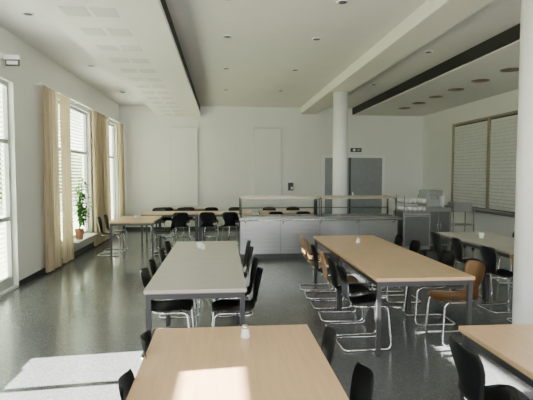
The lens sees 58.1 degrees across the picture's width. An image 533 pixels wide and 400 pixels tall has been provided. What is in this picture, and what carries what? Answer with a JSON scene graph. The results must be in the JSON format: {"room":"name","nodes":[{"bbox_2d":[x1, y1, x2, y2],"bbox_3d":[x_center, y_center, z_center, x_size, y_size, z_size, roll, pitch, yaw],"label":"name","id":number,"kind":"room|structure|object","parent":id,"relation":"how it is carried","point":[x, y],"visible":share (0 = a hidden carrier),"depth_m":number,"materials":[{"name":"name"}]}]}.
{"room":"cafeteria","nodes":[
{"label":"cafeteria","id":0,"kind":"room"},
{"bbox_2d":[0,26,118,296],"bbox_3d":[-3.735,-0.487,5.665,0.200,3.800,18.400,0,3,-5],"label":"wall","id":1,"kind":"structure","parent":0,"point":[26,113],"depth_m":7.86,"materials":[{"name":"paint"}]},
{"bbox_2d":[0,79,13,291],"bbox_3d":[-3.819,-0.165,6.102,0.152,3.050,2.250,0,3,-5],"label":"window","id":2,"kind":"structure","parent":1,"relation":"in","point":[7,282],"depth_m":7.15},
{"bbox_2d":[0,52,20,65],"bbox_3d":[-3.619,-1.986,6.801,0.248,0.170,0.140,0,3,-5],"label":"exit sign","id":3,"kind":"object","parent":1,"relation":"attached to","point":[10,60],"visible":1,"depth_m":6.79,"materials":[{"name":"white paint"}]},
{"bbox_2d":[19,231,118,286],"bbox_3d":[-3.627,1.365,5.775,0.015,0.090,18.000,0,3,-5],"label":"baseboard","id":4,"kind":"structure","parent":1,"relation":"attached to","point":[29,278],"depth_m":8.15,"materials":[{"name":"metal"}]},
{"bbox_2d":[58,100,97,245],"bbox_3d":[-4.029,-0.559,9.958,0.442,2.820,2.800,0,3,-5],"label":"window","id":5,"kind":"structure","parent":1,"relation":"in","point":[75,112],"depth_m":10.88,"materials":[{"name":"white glass"}]},
{"bbox_2d":[73,178,92,239],"bbox_3d":[-3.857,0.186,10.029,0.438,1.272,0.658,-1,3,-19],"label":"potted plant","id":6,"kind":"object","parent":5,"relation":"on","point":[79,232],"visible":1,"depth_m":9.96,"materials":[{"name":"green plant"}]},
{"bbox_2d":[35,82,123,124],"bbox_3d":[-4.077,-2.103,11.178,0.140,0.030,6.600,0,3,-5],"label":"rail","id":7,"kind":"object","parent":1,"relation":"attached to","point":[40,83],"visible":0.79,"depth_m":9.81,"materials":[{"name":"white metal"}]},
{"bbox_2d":[43,85,61,272],"bbox_3d":[-3.767,-0.357,8.444,0.092,3.160,0.720,0,3,-5],"label":"curtain","id":8,"kind":"object","parent":7,"relation":"hanging from","point":[53,246],"visible":1,"depth_m":8.37,"materials":[{"name":"fabric"}]},
{"bbox_2d":[59,94,73,262],"bbox_3d":[-3.841,-0.401,9.245,0.092,3.160,0.570,0,3,-5],"label":"curtain","id":9,"kind":"object","parent":7,"relation":"hanging from","point":[64,101],"visible":1,"depth_m":9.17,"materials":[{"name":"fabric"}]},
{"bbox_2d":[92,110,103,245],"bbox_3d":[-4.048,-0.522,11.492,0.092,3.160,0.750,0,3,-5],"label":"curtain","id":10,"kind":"object","parent":7,"relation":"hanging from","point":[96,117],"visible":0.98,"depth_m":11.44,"materials":[{"name":"fabric"}]},
{"bbox_2d":[101,114,110,240],"bbox_3d":[-4.125,-0.568,12.337,0.094,3.160,0.750,0,3,-5],"label":"curtain","id":11,"kind":"object","parent":7,"relation":"hanging from","point":[105,120],"visible":0.83,"depth_m":12.29,"materials":[{"name":"fabric"}]},
{"bbox_2d":[118,123,125,231],"bbox_3d":[-4.296,-0.669,14.202,0.092,3.160,0.600,0,3,-5],"label":"curtain","id":12,"kind":"object","parent":7,"relation":"hanging from","point":[120,126],"visible":0.85,"depth_m":14.12,"materials":[{"name":"fabric"}]},
{"bbox_2d":[109,123,115,220],"bbox_3d":[-4.432,-0.741,13.305,0.252,2.820,1.850,0,3,-5],"label":"window","id":13,"kind":"structure","parent":1,"relation":"in","point":[112,156],"depth_m":14.16,"materials":[{"name":"white paint"}]},
{"bbox_2d":[0,0,520,107],"bbox_3d":[1.110,-2.483,6.002,9.930,0.150,18.400,0,3,-5],"label":"ceiling","id":14,"kind":"structure","parent":0,"point":[270,39],"depth_m":7.60,"materials":[{"name":"paint"}]},
{"bbox_2d":[22,11,33,15],"bbox_3d":[-3.092,-2.412,6.223,0.150,0.015,0.150,0,3,-5],"label":"recessed light","id":15,"kind":"object","parent":14,"relation":"in","point":[25,13],"visible":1,"depth_m":6.20,"materials":[{"name":"white metal"}]},
{"bbox_2d":[30,0,200,115],"bbox_3d":[-1.840,-2.235,5.744,1.305,0.317,18.000,0,3,-5],"label":"ceiling bulkhead","id":16,"kind":"object","parent":14,"relation":"attached to","point":[137,41],"depth_m":6.57,"materials":[{"name":"white paint"}]},
{"bbox_2d":[336,0,348,3],"bbox_3d":[0.914,-2.388,5.787,0.150,0.015,0.150,0,3,-5],"label":"recessed light","id":17,"kind":"object","parent":14,"relation":"in","point":[337,1],"visible":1,"depth_m":5.77,"materials":[{"name":"silver metal"}]},
{"bbox_2d":[301,0,493,113],"bbox_3d":[2.141,-2.314,6.105,0.500,0.200,18.000,0,3,-5],"label":"beam","id":18,"kind":"structure","parent":14,"relation":"attached to","point":[432,18],"depth_m":6.98,"materials":[{"name":"paint"}]},
{"bbox_2d":[352,23,519,115],"bbox_3d":[4.695,-2.311,6.340,2.330,0.230,18.000,0,3,-5],"label":"ceiling dropped","id":19,"kind":"structure","parent":14,"relation":"attached to","point":[485,60],"depth_m":9.94,"materials":[{"name":"white paint"}]},
{"bbox_2d":[448,88,463,90],"bbox_3d":[4.147,-2.413,10.508,0.340,0.015,0.340,0,3,-5],"label":"recessed light","id":20,"kind":"object","parent":19,"relation":"in","point":[452,89],"visible":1,"depth_m":10.44,"materials":[{"name":"metal"}]},
{"bbox_2d":[471,79,489,82],"bbox_3d":[4.239,-2.359,9.514,0.340,0.015,0.340,0,3,-5],"label":"recessed light","id":21,"kind":"object","parent":19,"relation":"in","point":[476,80],"visible":1,"depth_m":9.45,"materials":[{"name":"brown metal"}]},
{"bbox_2d":[500,68,518,71],"bbox_3d":[4.330,-2.306,8.519,0.340,0.015,0.340,0,3,-5],"label":"recessed light","id":22,"kind":"object","parent":19,"relation":"in","point":[505,69],"visible":0.9,"depth_m":8.52,"materials":[{"name":"brown metal"}]},
{"bbox_2d":[0,229,532,399],"bbox_3d":[1.110,1.461,6.215,9.930,0.150,18.400,0,3,-5],"label":"floor","id":23,"kind":"structure","parent":0,"point":[70,332],"depth_m":5.61,"materials":[{"name":"stone"}]},
{"bbox_2d":[97,217,123,256],"bbox_3d":[-3.331,0.764,10.194,0.505,0.812,0.416,0,3,-8],"label":"dining chair","id":24,"kind":"object","parent":23,"relation":"on","point":[99,220],"visible":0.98,"depth_m":10.21,"materials":[{"name":"silver metal"}]},
{"bbox_2d":[103,215,128,251],"bbox_3d":[-3.381,0.734,10.741,0.505,0.812,0.416,0,3,-6],"label":"dining chair","id":25,"kind":"object","parent":23,"relation":"on","point":[105,217],"visible":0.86,"depth_m":10.79,"materials":[{"name":"silver metal"}]},
{"bbox_2d":[118,369,134,399],"bbox_3d":[-0.407,1.197,2.189,0.505,0.812,0.416,-1,3,-10],"label":"dining chair","id":26,"kind":"object","parent":23,"relation":"on","point":[125,381],"visible":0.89,"depth_m":2.21,"materials":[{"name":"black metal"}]},
{"bbox_2d":[109,216,161,257],"bbox_3d":[-2.813,0.780,10.469,0.900,0.750,1.350,0,3,-5],"label":"dining table","id":27,"kind":"object","parent":23,"relation":"on","point":[123,221],"visible":0.91,"depth_m":9.85,"materials":[{"name":"brown wood"}]},
{"bbox_2d":[140,330,151,357],"bbox_3d":[-0.459,1.166,2.756,0.505,0.812,0.416,-1,3,-9],"label":"dining chair","id":28,"kind":"object","parent":23,"relation":"on","point":[146,337],"visible":0.24,"depth_m":2.78,"materials":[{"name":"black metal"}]},
{"bbox_2d":[150,207,166,238],"bbox_3d":[-2.877,0.622,12.804,0.416,0.812,0.505,0,3,-7],"label":"dining chair","id":29,"kind":"object","parent":23,"relation":"on","point":[159,208],"visible":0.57,"depth_m":12.98,"materials":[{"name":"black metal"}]},
{"bbox_2d":[151,216,174,254],"bbox_3d":[-2.218,0.755,10.347,0.505,0.812,0.416,0,3,-5],"label":"dining chair","id":30,"kind":"object","parent":23,"relation":"on","point":[173,219],"visible":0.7,"depth_m":10.28,"materials":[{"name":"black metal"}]},
{"bbox_2d":[154,214,177,250],"bbox_3d":[-2.268,0.726,10.893,0.505,0.812,0.416,0,3,-3],"label":"dining chair","id":31,"kind":"object","parent":23,"relation":"on","point":[159,229],"visible":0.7,"depth_m":10.84,"materials":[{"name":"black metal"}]},
{"bbox_2d":[140,267,194,359],"bbox_3d":[-0.951,1.066,4.617,0.505,0.812,0.416,0,3,-3],"label":"dining chair","id":32,"kind":"object","parent":23,"relation":"on","point":[157,307],"visible":0.69,"depth_m":4.63,"materials":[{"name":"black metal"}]},
{"bbox_2d":[162,207,173,236],"bbox_3d":[-2.779,0.590,13.392,0.416,0.812,0.505,-1,3,-10],"label":"dining chair","id":33,"kind":"object","parent":23,"relation":"on","point":[167,208],"visible":0.4,"depth_m":13.20,"materials":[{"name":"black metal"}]},
{"bbox_2d":[140,211,198,243],"bbox_3d":[-2.428,0.687,12.184,1.380,0.750,0.800,0,3,-5],"label":"dining table","id":34,"kind":"object","parent":23,"relation":"on","point":[146,213],"visible":0.9,"depth_m":11.86,"materials":[{"name":"brown wood"}]},
{"bbox_2d":[148,259,197,334],"bbox_3d":[-0.997,1.039,5.114,0.505,0.812,0.416,0,3,-5],"label":"dining chair","id":35,"kind":"object","parent":23,"relation":"on","point":[152,265],"visible":0.33,"depth_m":5.22,"materials":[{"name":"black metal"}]},
{"bbox_2d":[158,248,200,318],"bbox_3d":[-1.068,0.997,5.889,0.505,0.812,0.416,0,3,-4],"label":"dining chair","id":36,"kind":"object","parent":23,"relation":"on","point":[160,250],"visible":0.3,"depth_m":5.74,"materials":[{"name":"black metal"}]},
{"bbox_2d":[164,241,196,304],"bbox_3d":[-1.123,0.964,6.487,0.505,0.812,0.416,0,3,-1],"label":"dining chair","id":37,"kind":"object","parent":23,"relation":"on","point":[167,244],"visible":0.11,"depth_m":6.54,"materials":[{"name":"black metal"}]},
{"bbox_2d":[172,212,189,245],"bbox_3d":[-2.068,0.685,11.652,0.416,0.812,0.505,0,3,-6],"label":"dining chair","id":38,"kind":"object","parent":23,"relation":"on","point":[182,217],"visible":0.72,"depth_m":11.45,"materials":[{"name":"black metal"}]},
{"bbox_2d":[156,207,205,233],"bbox_3d":[-2.478,0.592,13.934,1.400,0.750,0.700,0,3,-5],"label":"dining table","id":39,"kind":"object","parent":23,"relation":"on","point":[174,208],"visible":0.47,"depth_m":13.64,"materials":[{"name":"brown wood"}]},
{"bbox_2d":[175,207,190,238],"bbox_3d":[-2.229,0.619,12.864,0.416,0.812,0.505,0,3,-6],"label":"dining chair","id":40,"kind":"object","parent":23,"relation":"on","point":[180,208],"visible":0.49,"depth_m":13.07,"materials":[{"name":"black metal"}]},
{"bbox_2d":[181,207,194,235],"bbox_3d":[-2.183,0.587,13.447,0.416,0.812,0.505,0,3,-5],"label":"dining chair","id":41,"kind":"object","parent":23,"relation":"on","point":[191,208],"visible":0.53,"depth_m":13.27,"materials":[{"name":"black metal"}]},
{"bbox_2d":[144,258,246,333],"bbox_3d":[-0.663,1.088,4.782,0.860,0.750,1.455,0,3,-5],"label":"dining table","id":42,"kind":"object","parent":23,"relation":"on","point":[177,278],"visible":0.84,"depth_m":4.30,"materials":[{"name":"grey laminate"}]},
{"bbox_2d":[165,241,239,322],"bbox_3d":[-0.797,1.009,6.239,0.860,0.750,1.455,0,3,-5],"label":"dining table","id":43,"kind":"object","parent":23,"relation":"on","point":[185,249],"visible":0.52,"depth_m":6.02,"materials":[{"name":"grey laminate"}]},
{"bbox_2d":[197,242,202,248],"bbox_3d":[-0.870,0.594,6.238,0.080,0.080,0.079,0,3,-5],"label":"glass","id":44,"kind":"object","parent":43,"relation":"on","point":[199,244],"visible":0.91,"depth_m":6.21,"materials":[{"name":"glass"}]},
{"bbox_2d":[200,212,216,240],"bbox_3d":[-1.421,0.681,11.712,0.416,0.812,0.505,0,3,-2],"label":"dining chair","id":45,"kind":"object","parent":23,"relation":"on","point":[207,218],"visible":0.75,"depth_m":11.50,"materials":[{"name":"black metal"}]},
{"bbox_2d":[204,207,218,238],"bbox_3d":[-1.483,0.615,12.932,0.416,0.812,0.505,0,3,-6],"label":"dining chair","id":46,"kind":"object","parent":23,"relation":"on","point":[207,208],"visible":0.56,"depth_m":13.12,"materials":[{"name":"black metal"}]},
{"bbox_2d":[198,211,252,240],"bbox_3d":[-1.049,0.680,12.310,1.350,0.750,0.800,0,3,-5],"label":"dining table","id":47,"kind":"object","parent":23,"relation":"on","point":[217,213],"visible":0.46,"depth_m":11.95,"materials":[{"name":"brown wood"}]},
{"bbox_2d":[221,212,237,244],"bbox_3d":[-0.903,0.679,11.759,0.416,0.812,0.505,0,3,-5],"label":"dining chair","id":48,"kind":"object","parent":23,"relation":"on","point":[229,218],"visible":0.85,"depth_m":11.56,"materials":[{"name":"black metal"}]},
{"bbox_2d":[213,246,253,316],"bbox_3d":[-0.408,0.993,5.950,0.505,0.812,0.416,0,3,-7],"label":"dining chair","id":49,"kind":"object","parent":23,"relation":"on","point":[250,252],"visible":0.34,"depth_m":5.93,"materials":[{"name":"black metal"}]},
{"bbox_2d":[228,207,238,237],"bbox_3d":[-0.835,0.612,12.991,0.416,0.812,0.505,0,3,-6],"label":"dining chair","id":50,"kind":"object","parent":23,"relation":"on","point":[230,208],"visible":0.28,"depth_m":13.18,"materials":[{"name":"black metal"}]},
{"bbox_2d":[212,257,258,326],"bbox_3d":[-0.335,1.036,5.155,0.505,0.812,0.416,0,3,-7],"label":"dining chair","id":51,"kind":"object","parent":23,"relation":"on","point":[255,260],"visible":0.39,"depth_m":5.24,"materials":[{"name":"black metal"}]},
{"bbox_2d":[126,324,348,399],"bbox_3d":[-0.142,1.224,2.276,0.960,0.750,1.620,0,3,-5],"label":"dining table","id":52,"kind":"object","parent":23,"relation":"on","point":[276,362],"visible":1,"depth_m":2.42,"materials":[{"name":"brown wood"}]},
{"bbox_2d":[241,324,249,338],"bbox_3d":[-0.126,0.778,2.846,0.056,0.078,0.056,0,3,-5],"label":"salt shaker","id":53,"kind":"object","parent":52,"relation":"on","point":[245,334],"visible":1,"depth_m":2.83,"materials":[{"name":"white ceramic"}]},
{"bbox_2d":[212,267,262,326],"bbox_3d":[-0.285,1.066,4.608,0.505,0.812,0.416,0,3,-7],"label":"dining chair","id":54,"kind":"object","parent":23,"relation":"on","point":[221,305],"visible":0.75,"depth_m":4.63,"materials":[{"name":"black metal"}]},
{"bbox_2d":[242,240,250,299],"bbox_3d":[-0.461,0.962,6.527,0.505,0.812,0.416,0,3,-5],"label":"dining chair","id":55,"kind":"object","parent":23,"relation":"on","point":[248,241],"visible":0.21,"depth_m":6.63,"materials":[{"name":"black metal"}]},
{"bbox_2d":[258,210,313,213],"bbox_3d":[0.520,0.672,12.454,1.400,0.750,0.800,0,3,-5],"label":"dining table","id":56,"kind":"object","parent":23,"relation":"on","point":[263,211],"visible":0.44,"depth_m":12.43,"materials":[{"name":"brown wood"}]},
{"bbox_2d":[296,211,310,213],"bbox_3d":[0.870,0.670,11.921,0.416,0.812,0.505,0,3,-7],"label":"dining chair","id":57,"kind":"object","parent":23,"relation":"on","point":[299,212],"visible":0.05,"depth_m":11.66,"materials":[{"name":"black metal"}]},
{"bbox_2d":[299,234,333,290],"bbox_3d":[0.736,0.924,7.239,0.505,0.812,0.416,0,3,-1],"label":"dining chair","id":58,"kind":"object","parent":23,"relation":"on","point":[300,236],"visible":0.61,"depth_m":7.15,"materials":[{"name":"orange wood"}]},
{"bbox_2d":[304,238,336,299],"bbox_3d":[0.780,0.950,6.761,0.505,0.812,0.416,0,3,-2],"label":"dining chair","id":59,"kind":"object","parent":23,"relation":"on","point":[305,240],"visible":0.54,"depth_m":6.69,"materials":[{"name":"orange wood"}]},
{"bbox_2d":[238,195,403,258],"bbox_3d":[1.073,0.554,9.973,3.290,1.255,1.061,0,3,-5],"label":"serving counter","id":60,"kind":"object","parent":23,"relation":"on","point":[270,235],"depth_m":9.76,"materials":[{"name":"metal"}]},
{"bbox_2d":[321,326,336,365],"bbox_3d":[0.153,1.165,2.792,0.505,0.812,0.416,0,3,0],"label":"dining chair","id":61,"kind":"object","parent":23,"relation":"on","point":[329,338],"visible":0.28,"depth_m":2.86,"materials":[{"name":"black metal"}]},
{"bbox_2d":[309,244,351,309],"bbox_3d":[0.824,0.975,6.283,0.505,0.812,0.416,0,3,-5],"label":"dining chair","id":62,"kind":"object","parent":23,"relation":"on","point":[313,248],"visible":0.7,"depth_m":6.17,"materials":[{"name":"brown wood"}]},
{"bbox_2d":[332,91,347,213],"bbox_3d":[1.714,-0.686,11.183,0.340,3.600,0.340,0,3,-5],"label":"column","id":63,"kind":"structure","parent":23,"relation":"on","point":[340,98],"depth_m":11.02,"materials":[{"name":"white paint"}]},
{"bbox_2d":[318,249,362,321],"bbox_3d":[0.873,1.004,5.747,0.505,0.812,0.416,0,3,-1],"label":"dining chair","id":64,"kind":"object","parent":23,"relation":"on","point":[351,278],"visible":0.76,"depth_m":5.65,"materials":[{"name":"orange wood"}]},
{"bbox_2d":[325,257,375,335],"bbox_3d":[0.915,1.029,5.288,0.505,0.812,0.416,0,3,-7],"label":"dining chair","id":65,"kind":"object","parent":23,"relation":"on","point":[353,287],"visible":0.69,"depth_m":5.20,"materials":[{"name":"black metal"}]},
{"bbox_2d":[349,362,373,399],"bbox_3d":[0.235,1.195,2.227,0.505,0.812,0.416,0,3,0],"label":"dining chair","id":66,"kind":"object","parent":23,"relation":"on","point":[362,383],"visible":1,"depth_m":2.30,"materials":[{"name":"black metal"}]},
{"bbox_2d":[314,235,410,309],"bbox_3d":[1.287,0.977,6.836,0.960,0.750,1.545,0,3,-5],"label":"dining table","id":67,"kind":"object","parent":23,"relation":"on","point":[346,243],"visible":0.63,"depth_m":6.71,"materials":[{"name":"brown wood"}]},
{"bbox_2d":[336,263,391,351],"bbox_3d":[0.957,1.054,4.831,0.505,0.812,0.416,0,3,-6],"label":"dining chair","id":68,"kind":"object","parent":23,"relation":"on","point":[364,299],"visible":0.85,"depth_m":4.72,"materials":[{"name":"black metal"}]},
{"bbox_2d":[365,234,403,291],"bbox_3d":[1.771,0.928,7.152,0.505,0.812,0.416,0,3,-3],"label":"dining chair","id":69,"kind":"object","parent":23,"relation":"on","point":[398,240],"visible":0.31,"depth_m":7.19,"materials":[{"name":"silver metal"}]},
{"bbox_2d":[381,240,420,303],"bbox_3d":[1.826,0.961,6.555,0.505,0.812,0.416,0,3,-4],"label":"dining chair","id":70,"kind":"object","parent":23,"relation":"on","point":[414,246],"visible":0.27,"depth_m":6.58,"materials":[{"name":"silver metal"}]},
{"bbox_2d":[337,251,474,356],"bbox_3d":[1.429,1.060,5.290,0.960,0.750,1.545,0,3,-5],"label":"dining table","id":71,"kind":"object","parent":23,"relation":"on","point":[381,268],"visible":0.94,"depth_m":4.78,"materials":[{"name":"brown wood"}]},
{"bbox_2d":[393,210,430,254],"bbox_3d":[3.149,0.699,10.393,0.600,0.920,0.682,0,3,-5],"label":"cabinet","id":72,"kind":"object","parent":23,"relation":"on","point":[415,225],"visible":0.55,"depth_m":10.12,"materials":[{"name":"silver metal"}]},
{"bbox_2d":[396,195,427,211],"bbox_3d":[3.145,0.063,10.399,0.520,0.340,0.500,0,3,-5],"label":"rack","id":73,"kind":"object","parent":72,"relation":"on","point":[404,200],"visible":1,"depth_m":10.21,"materials":[{"name":"silver metal"}]},
{"bbox_2d":[403,251,454,325],"bbox_3d":[1.913,1.012,5.610,0.505,0.812,0.416,0,3,-3],"label":"dining chair","id":74,"kind":"object","parent":23,"relation":"on","point":[447,257],"visible":0.56,"depth_m":5.60,"materials":[{"name":"silver metal"}]},
{"bbox_2d":[426,210,450,248],"bbox_3d":[3.895,0.664,11.232,0.600,0.900,0.646,0,3,-5],"label":"base cabinet","id":75,"kind":"object","parent":23,"relation":"on","point":[440,221],"visible":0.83,"depth_m":10.95,"materials":[{"name":"silver metal"}]},
{"bbox_2d":[419,190,450,209],"bbox_3d":[3.893,-0.014,11.218,0.600,0.445,0.600,0,3,-5],"label":"coffee machine","id":76,"kind":"object","parent":75,"relation":"on","point":[436,198],"visible":0.94,"depth_m":11.01,"materials":[{"name":"silver metal"}]},
{"bbox_2d":[430,231,465,267],"bbox_3d":[2.862,0.904,7.602,0.505,0.812,0.416,0,3,-8],"label":"dining chair","id":77,"kind":"object","parent":23,"relation":"on","point":[436,238],"visible":0.48,"depth_m":7.51,"materials":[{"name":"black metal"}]},
{"bbox_2d":[424,260,485,345],"bbox_3d":[1.970,1.046,4.985,0.505,0.812,0.416,0,3,-8],"label":"dining chair","id":78,"kind":"object","parent":23,"relation":"on","point":[475,268],"visible":0.73,"depth_m":5.00,"materials":[{"name":"orange wood"}]},
{"bbox_2d":[445,202,474,247],"bbox_3d":[4.581,0.576,11.414,0.570,1.055,0.470,0,3,-5],"label":"trolley","id":79,"kind":"object","parent":23,"relation":"on","point":[465,207],"visible":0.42,"depth_m":11.23,"materials":[{"name":"silver metal"}]},
{"bbox_2d":[449,237,492,296],"bbox_3d":[2.926,0.942,6.907,0.505,0.812,0.416,0,3,-2],"label":"dining chair","id":80,"kind":"object","parent":23,"relation":"on","point":[456,243],"visible":0.55,"depth_m":6.83,"materials":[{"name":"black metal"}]},
{"bbox_2d":[436,231,513,298],"bbox_3d":[3.348,0.949,7.353,0.900,0.750,1.490,0,3,-5],"label":"dining table","id":81,"kind":"object","parent":23,"relation":"on","point":[471,239],"visible":0.41,"depth_m":7.23,"materials":[{"name":"birch"},{"name":"dark steel"}]},
{"bbox_2d":[448,335,529,399],"bbox_3d":[1.279,1.172,2.645,0.505,0.812,0.416,0,3,-6],"label":"dining chair","id":82,"kind":"object","parent":23,"relation":"on","point":[469,366],"visible":0.9,"depth_m":2.59,"materials":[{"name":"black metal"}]},
{"bbox_2d":[477,245,512,313],"bbox_3d":[2.999,0.985,6.111,0.505,0.812,0.416,-1,3,-10],"label":"dining chair","id":83,"kind":"object","parent":23,"relation":"on","point":[489,255],"visible":0.73,"depth_m":6.04,"materials":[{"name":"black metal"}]},
{"bbox_2d":[459,324,532,399],"bbox_3d":[1.762,1.222,2.315,0.920,0.750,1.650,0,3,-5],"label":"dining table","id":84,"kind":"object","parent":23,"relation":"on","point":[510,346],"visible":0.93,"depth_m":2.78,"materials":[{"name":"brown wood"}]},
{"bbox_2d":[484,245,513,300],"bbox_3d":[3.486,1.030,5.857,0.900,0.750,1.500,0,3,-5],"label":"dining table","id":85,"kind":"object","parent":23,"relation":"on","point":[502,250],"visible":0.37,"depth_m":6.43,"materials":[{"name":"birch"},{"name":"dark steel"}]},
{"bbox_2d":[492,231,514,283],"bbox_3d":[3.850,0.899,7.693,0.505,0.812,0.416,0,3,-4],"label":"dining chair","id":86,"kind":"object","parent":23,"relation":"on","point":[500,257],"visible":0.09,"depth_m":7.51,"materials":[{"name":"silver metal"}]},
{"bbox_2d":[506,253,513,322],"bbox_3d":[3.058,1.020,5.466,0.505,0.812,0.416,0,3,-1],"label":"dining chair","id":87,"kind":"object","parent":23,"relation":"on","point":[511,254],"visible":0.23,"depth_m":5.55,"materials":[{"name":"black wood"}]},
{"bbox_2d":[510,388,519,399],"bbox_3d":[1.273,1.210,1.943,0.505,0.812,0.416,0,3,-1],"label":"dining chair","id":88,"kind":"object","parent":23,"relation":"on","point":[513,393],"visible":1,"depth_m":2.02,"materials":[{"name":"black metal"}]},
{"bbox_2d":[512,0,532,323],"bbox_3d":[2.418,-0.312,4.278,0.340,3.600,0.340,0,3,-5],"label":"column","id":89,"kind":"structure","parent":23,"relation":"on","point":[522,305],"depth_m":4.22,"materials":[{"name":"white paint"}]},
{"bbox_2d":[119,105,422,226],"bbox_3d":[0.379,-1.002,15.166,9.730,3.800,0.200,0,3,-5],"label":"wall","id":90,"kind":"structure","parent":0,"point":[225,134],"depth_m":14.97,"materials":[{"name":"paint"}]},
{"bbox_2d":[126,226,238,229],"bbox_3d":[0.299,0.857,15.151,9.510,0.090,0.015,0,3,-5],"label":"baseboard","id":91,"kind":"structure","parent":90,"relation":"attached to","point":[219,227],"depth_m":14.87,"materials":[{"name":"metal"}]},
{"bbox_2d":[170,126,197,205],"bbox_3d":[-2.532,-1.040,14.765,0.844,2.420,0.058,0,3,-5],"label":"acoustic panel","id":92,"kind":"object","parent":90,"relation":"attached to","point":[183,140],"visible":1,"depth_m":14.74,"materials":[{"name":"paint"}]},
{"bbox_2d":[253,127,280,204],"bbox_3d":[0.027,-1.053,14.999,0.864,2.420,0.058,0,3,-5],"label":"acoustic panel","id":93,"kind":"object","parent":90,"relation":"attached to","point":[266,140],"visible":1,"depth_m":14.97,"materials":[{"name":"paint"}]},
{"bbox_2d":[288,183,292,190],"bbox_3d":[0.760,-0.421,15.085,0.170,0.250,0.090,0,3,-5],"label":"wall phone","id":94,"kind":"object","parent":90,"relation":"attached to","point":[290,185],"visible":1,"depth_m":15.08,"materials":[{"name":"plastic"}]},
{"bbox_2d":[322,155,384,213],"bbox_3d":[2.768,-0.266,15.268,2.020,2.320,0.110,0,3,-5],"label":"door","id":95,"kind":"structure","parent":90,"relation":"in","point":[365,173],"depth_m":15.28,"materials":[{"name":"grey paint"}]},
{"bbox_2d":[350,148,361,151],"bbox_3d":[2.840,-1.586,15.231,0.350,0.120,0.053,0,3,-5],"label":"exit sign","id":96,"kind":"object","parent":90,"relation":"attached to","point":[351,149],"visible":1,"depth_m":15.21,"materials":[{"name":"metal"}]},
{"bbox_2d":[422,89,518,236],"bbox_3d":[5.964,-0.530,6.452,0.200,3.800,18.200,0,3,-5],"label":"wall","id":97,"kind":"structure","parent":0,"point":[437,127],"depth_m":13.48,"materials":[{"name":"paint"}]},
{"bbox_2d":[444,110,517,217],"bbox_3d":[5.247,-0.853,11.498,0.300,2.300,3.900,0,3,-5],"label":"shutter","id":98,"kind":"object","parent":97,"relation":"attached to","point":[484,150],"visible":0.87,"depth_m":11.60,"materials":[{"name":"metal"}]},
{"label":"outside","id":99,"kind":"structure","parent":0,"visible":0},
{"bbox_2d":[0,193,82,279],"bbox_3d":[-32.456,1.635,7.164,56.650,0.200,100.000,0,3,-5],"label":"lawn","id":100,"kind":"structure","parent":99,"point":[2,275],"depth_m":16.94,"materials":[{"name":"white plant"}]},
{"bbox_2d":[0,143,81,198],"bbox_3d":[-18.104,-1.320,22.053,3.788,5.367,72.833,0,3,-5],"label":"hedge","id":101,"kind":"object","parent":100,"relation":"on","point":[0,143],"visible":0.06,"depth_m":47.79,"materials":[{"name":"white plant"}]}
]}

